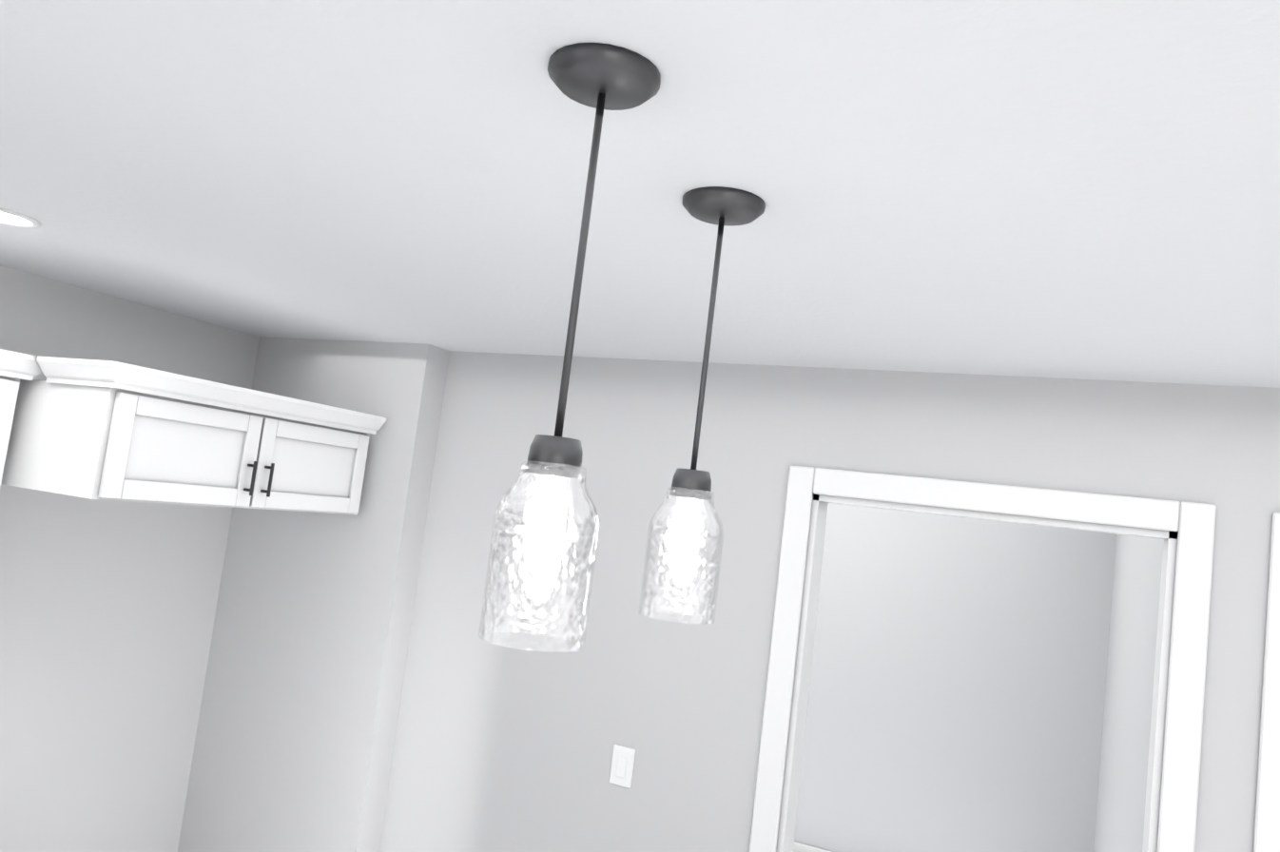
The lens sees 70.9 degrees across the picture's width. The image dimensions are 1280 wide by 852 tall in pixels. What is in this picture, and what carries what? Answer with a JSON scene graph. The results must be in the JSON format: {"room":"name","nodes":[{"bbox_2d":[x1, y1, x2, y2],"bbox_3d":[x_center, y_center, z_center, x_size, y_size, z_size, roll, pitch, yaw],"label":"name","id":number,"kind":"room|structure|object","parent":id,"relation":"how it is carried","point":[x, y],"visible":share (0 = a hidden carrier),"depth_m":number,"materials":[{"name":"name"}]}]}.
{"room":"kitchen","nodes":[
{"label":"kitchen","id":0,"kind":"room"},
{"bbox_2d":[0,265,259,851],"bbox_3d":[-1.677,0.849,3.281,0.120,2.430,7.260,5,-6,25],"label":"wall","id":1,"kind":"structure","parent":0,"point":[107,610],"depth_m":2.94,"materials":[{"name":"grey paint"}]},
{"bbox_2d":[0,349,38,487],"bbox_3d":[-1.898,0.176,2.155,0.326,0.817,0.510,5,-6,25],"label":"upper cabinet","id":2,"kind":"object","parent":1,"relation":"attached to","point":[17,370],"depth_m":2.33,"materials":[{"name":"white wood"}]},
{"bbox_2d":[15,356,383,514],"bbox_3d":[-1.416,0.052,2.801,0.636,0.342,0.950,5,-6,25],"label":"upper cabinet","id":3,"kind":"object","parent":1,"relation":"attached to","point":[104,430],"depth_m":2.43,"materials":[{"name":"white wood"}]},
{"bbox_2d":[0,0,1279,387],"bbox_3d":[2.145,-0.113,1.682,8.600,0.100,7.620,5,-6,25],"label":"ceiling","id":4,"kind":"structure","parent":0,"point":[1067,188],"depth_m":1.28,"materials":[{"name":"white paint"}]},
{"bbox_2d":[0,207,41,228],"bbox_3d":[-1.408,-0.462,1.974,0.160,0.006,0.160,5,-6,25],"label":"recessed light","id":5,"kind":"object","parent":4,"relation":"in","point":[8,217],"visible":0.98,"depth_m":1.99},
{"bbox_2d":[478,42,660,652],"bbox_3d":[-0.075,-0.083,0.959,0.124,0.618,0.124,5,-6,25],"label":"pendant light","id":6,"kind":"object","parent":4,"relation":"hanging from","point":[600,77],"visible":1,"depth_m":0.94,"materials":[{"name":"grey"}]},
{"bbox_2d":[638,186,765,624],"bbox_3d":[0.089,-0.030,1.320,0.124,0.618,0.124,5,-6,25],"label":"pendant light","id":7,"kind":"object","parent":4,"relation":"hanging from","point":[721,206],"visible":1,"depth_m":1.30,"materials":[{"name":"grey"}]},
{"bbox_2d":[177,336,1279,851],"bbox_3d":[0.350,1.027,2.544,4.190,2.430,0.240,5,-6,25],"label":"wall","id":8,"kind":"structure","parent":0,"point":[366,688],"depth_m":2.85,"materials":[{"name":"grey paint"}]},
{"bbox_2d":[609,744,635,788],"bbox_3d":[-0.054,1.030,2.722,0.072,0.115,0.008,5,-6,25],"label":"light switch","id":9,"kind":"object","parent":8,"relation":"attached to","point":[622,766],"visible":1,"depth_m":2.72,"materials":[{"name":"white plastic"}]},
{"bbox_2d":[749,465,1216,851],"bbox_3d":[0.818,1.217,2.370,1.060,2.135,0.152,5,-6,25],"label":"door frame","id":10,"kind":"structure","parent":8,"relation":"attached to","point":[1182,698],"depth_m":2.35,"materials":[{"name":"white wood"}]},
{"bbox_2d":[1253,512,1279,851],"bbox_3d":[1.750,1.292,1.927,0.780,2.130,0.136,5,-6,25],"label":"door frame","id":11,"kind":"structure","parent":8,"relation":"attached to","point":[1267,824],"depth_m":2.07,"materials":[{"name":"white wood"}]},
{"bbox_2d":[794,503,1116,851],"bbox_3d":[1.146,1.387,5.487,3.200,2.430,0.120,5,-6,25],"label":"wall","id":12,"kind":"structure","parent":0,"point":[957,687],"depth_m":5.12,"materials":[{"name":"grey paint"}]},
{"bbox_2d":[793,841,831,851],"bbox_3d":[0.934,2.527,5.345,3.100,0.100,0.013,5,-6,25],"label":"baseboard","id":13,"kind":"structure","parent":12,"relation":"attached to","point":[799,847],"depth_m":5.31,"materials":[{"name":"white wood"}]},
{"bbox_2d":[1093,534,1163,851],"bbox_3d":[2.009,1.327,3.652,0.100,2.430,3.200,5,-6,25],"label":"wall","id":14,"kind":"structure","parent":0,"point":[1124,754],"depth_m":3.32,"materials":[{"name":"grey paint"}]}
]}

